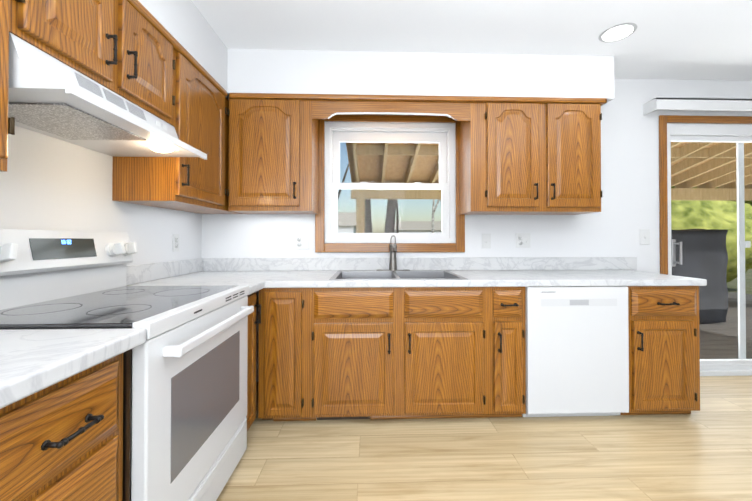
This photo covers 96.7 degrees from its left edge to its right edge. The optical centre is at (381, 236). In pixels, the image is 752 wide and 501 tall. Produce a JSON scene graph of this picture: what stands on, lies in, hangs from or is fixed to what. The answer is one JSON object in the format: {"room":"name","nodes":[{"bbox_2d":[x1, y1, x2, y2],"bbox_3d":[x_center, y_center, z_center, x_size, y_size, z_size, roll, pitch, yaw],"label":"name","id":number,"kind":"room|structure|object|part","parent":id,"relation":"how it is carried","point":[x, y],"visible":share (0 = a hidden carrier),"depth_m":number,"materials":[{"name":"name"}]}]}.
{"room":"kitchen","nodes":[
{"label":"kitchen","id":0,"kind":"room"},
{"bbox_2d":[0,125,201,265],"bbox_3d":[-1.358,-0.092,0.375,0.140,2.350,4.580,0,-1,-2],"label":"wall","id":1,"kind":"structure","parent":0,"point":[50,183],"depth_m":1.45,"materials":[{"name":"white paint"}]},
{"bbox_2d":[0,0,27,171],"bbox_3d":[-1.134,-0.572,0.654,0.325,0.793,0.475,0,-1,-2],"label":"upper cabinet","id":2,"kind":"object","parent":1,"relation":"attached to","point":[7,7],"depth_m":0.87,"materials":[{"name":"brown wood"}]},
{"bbox_3d":[-0.982,-0.567,0.667,0.020,0.724,0.430,0,-1,-2],"label":"door","id":3,"kind":"part","parent":2,"relation":"part of","materials":[{"name":"brown wood"}]},
{"bbox_2d":[16,0,179,127],"bbox_3d":[-1.154,-0.756,1.277,0.325,0.413,0.767,0,-1,-2],"label":"upper cabinet","id":4,"kind":"object","parent":1,"relation":"attached to","point":[119,45],"depth_m":1.26,"materials":[{"name":"brown wood"}]},
{"bbox_3d":[-0.996,-0.748,1.079,0.020,0.354,0.315,0,-1,-2],"label":"door","id":5,"kind":"part","parent":4,"relation":"part of","materials":[{"name":"brown wood"}]},
{"bbox_2d":[8,32,206,159],"bbox_3d":[-1.086,-0.459,1.279,0.460,0.178,0.758,0,-1,-2],"label":"range hood","id":6,"kind":"object","parent":4,"relation":"attached to","point":[51,96],"visible":1,"depth_m":1.12,"materials":[{"name":"white metal"}]},
{"bbox_3d":[-0.964,-0.395,1.464,0.100,0.055,0.100,0,-1,-2],"label":"light bulb","id":7,"kind":"part","parent":6,"relation":"part of","materials":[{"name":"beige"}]},
{"bbox_3d":[-0.973,-0.675,1.208,0.035,0.114,0.017,0,-1,-2],"label":"handle","id":8,"kind":"part","parent":4,"relation":"part of","materials":[{"name":"black metal"}]},
{"bbox_3d":[-0.976,-0.674,1.313,0.035,0.114,0.017,0,-1,-2],"label":"handle","id":9,"kind":"part","parent":4,"relation":"part of","materials":[{"name":"black metal"}]},
{"bbox_3d":[-1.008,-0.745,1.447,0.020,0.354,0.325,0,-1,-2],"label":"door","id":10,"kind":"part","parent":4,"relation":"part of","materials":[{"name":"brown wood"}]},
{"bbox_2d":[112,44,227,211],"bbox_3d":[-1.176,-0.565,1.921,0.325,0.783,0.523,0,-1,-2],"label":"upper cabinet","id":11,"kind":"object","parent":1,"relation":"attached to","point":[187,184],"depth_m":1.79,"materials":[{"name":"brown wood"}]},
{"bbox_3d":[-1.129,-0.950,0.671,0.334,0.035,3.060,0,-1,-2],"label":"cab crown","id":12,"kind":"part","parent":11,"relation":"part of","materials":[{"name":"brown wood"}]},
{"bbox_3d":[-0.989,-0.310,1.694,0.035,0.114,0.017,0,-1,-2],"label":"handle","id":13,"kind":"part","parent":11,"relation":"part of","materials":[{"name":"black metal"}]},
{"bbox_3d":[-1.024,-0.560,1.927,0.020,0.714,0.520,0,-1,-2],"label":"door","id":14,"kind":"part","parent":11,"relation":"part of","materials":[{"name":"brown wood"}]},
{"bbox_2d":[173,234,178,251],"bbox_3d":[-1.344,0.042,2.190,0.008,0.114,0.070,0,-1,-2],"label":"outlet","id":15,"kind":"object","parent":1,"relation":"attached to","point":[175,236],"depth_m":2.18,"materials":[{"name":"white plastic"}]},
{"bbox_2d":[191,0,751,80],"bbox_3d":[1.586,-1.327,0.485,6.030,0.120,4.580,0,-1,-2],"label":"ceiling","id":16,"kind":"structure","parent":0,"point":[689,40],"depth_m":2.02,"materials":[{"name":"white paint"}]},
{"bbox_2d":[138,0,228,99],"bbox_3d":[-1.136,-1.117,0.693,0.323,0.296,3.700,0,-1,-2],"label":"soffit","id":17,"kind":"structure","parent":16,"relation":"attached to","point":[187,26],"depth_m":1.81,"materials":[{"name":"white paint"}]},
{"bbox_2d":[227,49,613,104],"bbox_3d":[0.289,-1.100,2.431,2.641,0.296,0.320,0,-1,-2],"label":"soffit","id":18,"kind":"structure","parent":16,"relation":"attached to","point":[385,73],"depth_m":2.27,"materials":[{"name":"white paint"}]},
{"bbox_2d":[598,23,636,41],"bbox_3d":[1.453,-1.250,2.058,0.196,0.004,0.196,0,-1,-5],"label":"recessed light","id":19,"kind":"object","parent":16,"relation":"in","point":[617,32],"visible":1,"depth_m":2.03,"materials":[{"name":"grey plastic"}]},
{"bbox_2d":[201,79,751,381],"bbox_3d":[1.512,-0.066,2.692,5.750,2.360,0.140,0,-1,-2],"label":"wall","id":20,"kind":"structure","parent":0,"point":[629,174],"depth_m":2.63,"materials":[{"name":"white paint"}]},
{"bbox_2d":[228,93,319,213],"bbox_3d":[-0.751,-0.561,2.389,0.556,0.783,0.324,0,-1,-2],"label":"upper cabinet","id":21,"kind":"object","parent":20,"relation":"attached to","point":[273,138],"depth_m":2.23,"materials":[{"name":"brown wood"}]},
{"bbox_3d":[-0.781,-0.557,2.235,0.463,0.714,0.020,0,-1,-2],"label":"door","id":22,"kind":"part","parent":21,"relation":"part of","materials":[{"name":"brown wood"}]},
{"bbox_3d":[-0.576,-0.305,2.212,0.017,0.114,0.035,0,-1,-2],"label":"handle","id":23,"kind":"part","parent":21,"relation":"part of","materials":[{"name":"black metal"}]},
{"bbox_2d":[295,234,309,248],"bbox_3d":[-0.602,0.043,2.542,0.116,0.114,0.016,0,-1,-2],"label":"outlet","id":24,"kind":"object","parent":20,"relation":"attached to","point":[302,241],"depth_m":2.55,"materials":[{"name":"white plastic"}]},
{"bbox_2d":[126,257,636,285],"bbox_3d":[0.378,0.198,0.920,3.363,0.098,3.319,0,-1,-2],"label":"backsplash","id":25,"kind":"structure","parent":20,"relation":"attached to","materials":[{"name":"stone"}]},
{"bbox_2d":[315,115,464,251],"bbox_3d":[0.068,-0.411,2.631,1.150,1.072,0.143,0,-1,-2],"label":"double-hung window","id":26,"kind":"structure","parent":20,"relation":"in","point":[332,136],"depth_m":2.59,"materials":[{"name":"white plastic"}]},
{"bbox_3d":[0.067,-0.606,2.669,0.906,0.439,0.030,0,-1,-2],"label":"sash","id":27,"kind":"part","parent":26,"relation":"part of","materials":[{"name":"clear glass"}]},
{"bbox_3d":[0.068,-0.205,2.624,0.922,0.436,0.042,0,-1,-2],"label":"sash","id":28,"kind":"part","parent":26,"relation":"part of","materials":[{"name":"white plastic"}]},
{"bbox_3d":[0.068,-0.386,2.648,0.832,0.734,0.042,0,-1,-2],"label":"glass","id":29,"kind":"part","parent":26,"relation":"part of","materials":[{"name":"clear glass"}]},
{"bbox_2d":[482,234,490,247],"bbox_3d":[0.815,0.037,2.589,0.070,0.114,0.016,0,-1,-2],"label":"outlet","id":30,"kind":"object","parent":20,"relation":"attached to","point":[486,238],"depth_m":2.59,"materials":[{"name":"white plastic"}]},
{"bbox_2d":[456,96,547,214],"bbox_3d":[0.856,-0.560,2.442,0.499,0.783,0.324,0,-1,-2],"label":"upper cabinet","id":31,"kind":"object","parent":20,"relation":"attached to","point":[529,155],"depth_m":2.29,"materials":[{"name":"brown wood"}]},
{"bbox_3d":[0.901,-0.557,2.291,0.357,0.714,0.020,0,-1,-2],"label":"door","id":32,"kind":"part","parent":31,"relation":"part of","materials":[{"name":"brown wood"}]},
{"bbox_3d":[1.053,-0.305,2.266,0.017,0.114,0.035,0,-1,-2],"label":"handle","id":33,"kind":"part","parent":31,"relation":"part of","materials":[{"name":"black metal"}]},
{"bbox_2d":[516,233,529,247],"bbox_3d":[1.105,0.032,2.599,0.116,0.114,0.016,0,-1,-2],"label":"outlet","id":34,"kind":"object","parent":20,"relation":"attached to","point":[522,239],"depth_m":2.60,"materials":[{"name":"white plastic"}]},
{"bbox_2d":[544,97,606,214],"bbox_3d":[1.313,-0.560,2.457,0.415,0.783,0.324,0,-1,-2],"label":"upper cabinet","id":35,"kind":"object","parent":20,"relation":"attached to","point":[574,124],"depth_m":2.30,"materials":[{"name":"brown wood"}]},
{"bbox_3d":[0.266,-0.934,2.421,2.570,0.035,0.334,0,-1,-2],"label":"cab crown","id":36,"kind":"part","parent":35,"relation":"part of","materials":[{"name":"brown wood"}]},
{"bbox_3d":[1.170,-0.305,2.270,0.017,0.114,0.035,0,-1,-2],"label":"handle","id":37,"kind":"part","parent":35,"relation":"part of","materials":[{"name":"black metal"}]},
{"bbox_3d":[1.325,-0.556,2.305,0.367,0.714,0.020,0,-1,-2],"label":"door","id":38,"kind":"part","parent":35,"relation":"part of","materials":[{"name":"brown wood"}]},
{"bbox_2d":[640,229,649,244],"bbox_3d":[2.079,0.005,2.632,0.080,0.121,0.016,0,-1,-2],"label":"switch","id":39,"kind":"object","parent":20,"relation":"attached to","point":[644,233],"depth_m":2.63,"materials":[{"name":"white plastic"}]},
{"bbox_2d":[643,98,751,375],"bbox_3d":[3.172,0.029,2.679,2.193,2.150,0.255,0,-1,-2],"label":"sliding patio door","id":40,"kind":"structure","parent":20,"relation":"in","point":[726,129],"depth_m":2.66,"materials":[{"name":"white plastic"}]},
{"bbox_3d":[2.341,0.134,2.641,0.028,0.220,0.075,0,-1,-2],"label":"handle","id":41,"kind":"part","parent":40,"relation":"part of","materials":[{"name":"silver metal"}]},
{"bbox_3d":[2.773,0.110,2.710,0.968,1.838,0.035,0,-1,-2],"label":"panel","id":42,"kind":"part","parent":40,"relation":"part of","materials":[{"name":"clear glass"}]},
{"bbox_3d":[3.161,0.116,2.745,1.686,1.788,0.049,0,-1,-2],"label":"glass","id":43,"kind":"part","parent":40,"relation":"part of","materials":[{"name":"clear glass"}]},
{"bbox_2d":[216,375,751,500],"bbox_3d":[1.586,1.143,0.462,6.030,0.120,4.580,0,-1,-2],"label":"floor","id":44,"kind":"structure","parent":0,"point":[704,453],"depth_m":1.65,"materials":[{"name":"brown wood"}]},
{"bbox_2d":[0,353,122,500],"bbox_3d":[-0.980,0.686,0.678,0.633,0.798,0.416,0,-1,-2],"label":"base cabinet","id":45,"kind":"object","parent":44,"relation":"on","point":[62,441],"depth_m":0.71,"materials":[{"name":"brown wood"}]},
{"bbox_3d":[-0.676,0.412,0.689,0.024,0.178,0.370,0,-1,-2],"label":"drawer","id":46,"kind":"part","parent":45,"relation":"part of","materials":[{"name":"brown wood"}]},
{"bbox_3d":[-0.647,0.413,0.710,0.035,0.018,0.117,0,-1,-2],"label":"drawer handle","id":47,"kind":"part","parent":45,"relation":"part of","materials":[{"name":"black metal"}]},
{"bbox_3d":[-0.676,0.639,0.686,0.024,0.243,0.370,0,-1,-2],"label":"drawer","id":48,"kind":"part","parent":45,"relation":"part of","materials":[{"name":"brown wood"}]},
{"bbox_2d":[0,283,159,408],"bbox_3d":[-0.941,0.210,0.056,0.669,0.138,1.675,0,-1,-2],"label":"countertop","id":49,"kind":"structure","parent":45,"relation":"on","point":[32,361],"depth_m":0.72,"materials":[{"name":"stone"}]},
{"bbox_2d":[0,229,253,500],"bbox_3d":[-0.950,0.535,1.275,0.705,1.112,0.760,0,-1,-2],"label":"range","id":50,"kind":"object","parent":44,"relation":"on","point":[184,401],"visible":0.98,"depth_m":1.16,"materials":[{"name":"white metal"}]},
{"bbox_3d":[-0.967,0.247,1.277,0.552,0.012,0.750,0,-1,-2],"label":"cooktop glass","id":51,"kind":"part","parent":50,"relation":"part of","materials":[{"name":"grey glass"}]},
{"bbox_3d":[-0.667,0.263,1.287,0.047,0.047,0.758,0,-1,-2],"label":"trim","id":52,"kind":"part","parent":50,"relation":"part of","materials":[{"name":"white metal"}]},
{"bbox_3d":[-0.645,0.588,1.284,0.095,0.597,0.754,0,-1,-2],"label":"oven door","id":53,"kind":"part","parent":50,"relation":"part of","materials":[{"name":"white metal"}]},
{"bbox_3d":[-0.670,0.972,1.280,0.046,0.159,0.754,0,-1,-2],"label":"drawer","id":54,"kind":"part","parent":50,"relation":"part of","materials":[{"name":"white metal"}]},
{"bbox_2d":[246,290,259,430],"bbox_3d":[-1.019,0.696,1.787,0.629,0.798,0.263,0,-1,-2],"label":"base cabinet","id":55,"kind":"object","parent":44,"relation":"on","point":[251,354],"depth_m":1.84,"materials":[{"name":"brown wood"}]},
{"bbox_2d":[126,259,267,294],"bbox_3d":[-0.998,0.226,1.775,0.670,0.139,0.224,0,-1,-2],"label":"countertop","id":56,"kind":"structure","parent":55,"relation":"on","point":[253,273],"depth_m":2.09,"materials":[{"name":"stone"}]},
{"bbox_3d":[-0.715,0.674,1.787,0.020,0.709,0.210,0,-1,-2],"label":"door narrow","id":57,"kind":"part","parent":55,"relation":"part of","materials":[{"name":"brown wood"}]},
{"bbox_3d":[-0.690,0.435,1.869,0.035,0.114,0.017,0,-1,-2],"label":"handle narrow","id":58,"kind":"part","parent":55,"relation":"part of","materials":[{"name":"black metal"}]},
{"bbox_2d":[260,288,327,420],"bbox_3d":[-0.560,0.700,2.230,0.318,0.798,0.630,0,-1,-2],"label":"base cabinet","id":59,"kind":"object","parent":44,"relation":"on","point":[293,321],"depth_m":1.92,"materials":[{"name":"brown wood"}]},
{"bbox_3d":[-0.566,0.675,1.925,0.211,0.709,0.020,0,-1,-2],"label":"door corner","id":60,"kind":"part","parent":59,"relation":"part of","materials":[{"name":"brown wood"}]},
{"bbox_2d":[317,416,369,419],"bbox_3d":[-0.227,1.075,2.002,0.316,0.042,0.009,0,-1,-2],"label":"air vent register","id":61,"kind":"object","parent":59,"relation":"attached to","point":[332,418],"visible":0.25,"depth_m":2.00,"materials":[{"name":"brown"}]},
{"bbox_2d":[314,291,392,318],"bbox_3d":[-0.160,0.400,1.941,0.460,0.158,0.022,0,-1,-2],"label":"drawer front","id":62,"kind":"object","parent":59,"relation":"in","point":[327,304],"depth_m":1.93,"materials":[{"name":"brown wood"}]},
{"bbox_2d":[314,322,393,414],"bbox_3d":[-0.160,0.768,1.938,0.460,0.525,0.020,0,-1,-2],"label":"door","id":63,"kind":"structure","parent":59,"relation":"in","point":[354,367],"depth_m":1.93,"materials":[{"name":"brown wood"}]},
{"bbox_2d":[388,333,390,353],"bbox_3d":[0.045,0.620,1.919,0.017,0.114,0.035,0,-1,-2],"label":"handle","id":64,"kind":"object","parent":59,"relation":"in","point":[389,334],"depth_m":1.93,"materials":[{"name":"black metal"}]},
{"bbox_2d":[452,287,525,417],"bbox_3d":[0.717,0.701,2.272,0.258,0.798,0.632,0,-1,-2],"label":"base cabinet","id":65,"kind":"object","parent":44,"relation":"on","point":[489,327],"depth_m":1.96,"materials":[{"name":"brown wood"}]},
{"bbox_2d":[408,333,410,353],"bbox_3d":[0.163,0.620,1.923,0.017,0.114,0.035,0,-1,-2],"label":"handle","id":66,"kind":"object","parent":65,"relation":"in","point":[409,334],"depth_m":1.91,"materials":[{"name":"black metal"}]},
{"bbox_2d":[405,322,482,413],"bbox_3d":[0.366,0.768,1.956,0.461,0.525,0.020,0,-1,-2],"label":"door","id":67,"kind":"structure","parent":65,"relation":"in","point":[444,365],"depth_m":1.95,"materials":[{"name":"brown wood"}]},
{"bbox_2d":[405,291,482,317],"bbox_3d":[0.367,0.400,1.958,0.461,0.158,0.022,0,-1,-2],"label":"drawer","id":68,"kind":"object","parent":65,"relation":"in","point":[418,304],"depth_m":1.95,"materials":[{"name":"brown wood"}]},
{"bbox_3d":[0.690,0.620,1.940,0.017,0.114,0.035,0,-1,-2],"label":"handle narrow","id":69,"kind":"part","parent":65,"relation":"part of","materials":[{"name":"black metal"}]},
{"bbox_3d":[0.746,0.400,1.971,0.166,0.158,0.022,0,-1,-2],"label":"drawer narrow","id":70,"kind":"part","parent":65,"relation":"part of","materials":[{"name":"brown wood"}]},
{"bbox_3d":[0.746,0.768,1.968,0.166,0.525,0.020,0,-1,-2],"label":"door narrow","id":71,"kind":"part","parent":65,"relation":"part of","materials":[{"name":"brown wood"}]},
{"bbox_3d":[0.747,0.400,1.942,0.097,0.018,0.035,0,-1,-2],"label":"drawer handle narrow","id":72,"kind":"part","parent":65,"relation":"part of","materials":[{"name":"black metal"}]},
{"bbox_2d":[522,286,628,416],"bbox_3d":[1.154,0.701,2.276,0.609,0.798,0.614,0,-1,-2],"label":"dishwasher","id":73,"kind":"object","parent":44,"relation":"on","point":[577,350],"visible":0.83,"depth_m":1.97,"materials":[{"name":"white metal"}]},
{"bbox_3d":[1.161,1.073,2.064,0.605,0.050,0.070,0,-1,-2],"label":"toe panel","id":74,"kind":"part","parent":73,"relation":"part of","materials":[{"name":"white metal"}]},
{"bbox_2d":[620,286,699,414],"bbox_3d":[1.687,0.701,2.304,0.452,0.798,0.632,0,-1,-2],"label":"base cabinet","id":75,"kind":"object","parent":44,"relation":"on","point":[663,321],"depth_m":1.99,"materials":[{"name":"brown wood"}]},
{"bbox_2d":[196,235,706,287],"bbox_3d":[0.333,0.220,2.255,3.363,0.456,0.647,0,-1,-2],"label":"countertop","id":76,"kind":"structure","parent":75,"relation":"on","point":[392,271],"depth_m":2.45,"materials":[{"name":"stone"}]},
{"bbox_2d":[329,235,467,279],"bbox_3d":[0.096,0.219,2.251,0.824,0.459,0.566,0,-1,-2],"label":"sink","id":77,"kind":"object","parent":76,"relation":"in","point":[392,268],"depth_m":2.49,"materials":[{"name":"silver metal"}]},
{"bbox_3d":[1.529,0.620,1.968,0.017,0.114,0.035,0,-1,-2],"label":"handle","id":78,"kind":"part","parent":75,"relation":"part of","materials":[{"name":"black metal"}]},
{"bbox_3d":[1.687,0.768,2.000,0.371,0.525,0.020,0,-1,-2],"label":"door","id":79,"kind":"part","parent":75,"relation":"part of","materials":[{"name":"brown wood"}]},
{"bbox_3d":[1.698,0.401,2.002,0.399,0.158,0.022,0,-1,-2],"label":"drawer","id":80,"kind":"part","parent":75,"relation":"part of","materials":[{"name":"brown wood"}]},
{"bbox_3d":[1.699,0.400,1.974,0.113,0.018,0.035,0,-1,-2],"label":"drawer handle","id":81,"kind":"part","parent":75,"relation":"part of","materials":[{"name":"black metal"}]},
{"label":"outside","id":82,"kind":"structure","parent":0,"visible":0},
{"bbox_2d":[727,268,751,293],"bbox_3d":[7.135,2.277,47.914,100.000,0.300,89.800,0,-1,-2],"label":"ground","id":83,"kind":"structure","parent":82,"point":[748,283],"depth_m":12.41,"materials":[{"name":"green plant"}]},
{"bbox_2d":[338,212,355,232],"bbox_3d":[-14.147,-0.553,44.631,21.940,5.300,9.700,0,-1,-2],"label":"house","id":84,"kind":"structure","parent":83,"relation":"on","point":[350,216],"depth_m":41.55,"materials":[{"name":"white"}]},
{"bbox_2d":[394,221,441,232],"bbox_3d":[7.506,-0.216,59.356,11.200,4.900,9.700,0,-1,-2],"label":"house","id":85,"kind":"structure","parent":83,"relation":"on","point":[412,227],"depth_m":55.99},
{"bbox_2d":[338,163,751,282],"bbox_3d":[2.224,-3.766,17.551,21.602,11.258,21.596,0,-1,-2],"label":"trees","id":86,"kind":"object","parent":83,"relation":"on","point":[709,214],"depth_m":7.43,"materials":[{"name":"green plant"}]},
{"bbox_2d":[351,188,751,232],"bbox_3d":[3.511,0.463,5.735,8.050,2.580,0.140,0,-1,-2],"label":"beam","id":87,"kind":"structure","parent":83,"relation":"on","point":[698,193],"depth_m":5.62,"materials":[{"name":"beige wood"}]},
{"bbox_2d":[352,142,751,188],"bbox_3d":[3.605,-1.192,4.433,7.950,0.814,3.140,0,-1,-2],"label":"roof","id":88,"kind":"object","parent":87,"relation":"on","point":[727,177],"depth_m":4.83,"materials":[{"name":"beige wood"}]},
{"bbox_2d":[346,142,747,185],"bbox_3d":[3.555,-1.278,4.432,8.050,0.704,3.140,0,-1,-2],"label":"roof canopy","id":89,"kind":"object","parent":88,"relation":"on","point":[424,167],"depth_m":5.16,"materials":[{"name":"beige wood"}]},
{"bbox_3d":[3.216,1.472,4.846,8.700,0.544,4.040,0,-1,-2],"label":"skirt","id":90,"kind":"object","parent":83,"relation":"on","visible":0},
{"bbox_2d":[699,292,751,358],"bbox_3d":[3.214,1.182,4.884,8.700,0.035,4.111,0,-1,-2],"label":"deck boards","id":91,"kind":"object","parent":90,"relation":"on","point":[707,351],"depth_m":3.89,"materials":[{"name":"grey wood"}]},
{"bbox_2d":[671,229,727,323],"bbox_3d":[3.871,0.541,4.697,1.447,1.296,0.650,0,-1,-2],"label":"grill","id":92,"kind":"object","parent":91,"relation":"on","point":[688,267],"depth_m":4.41,"materials":[{"name":"black metal"}]}
]}

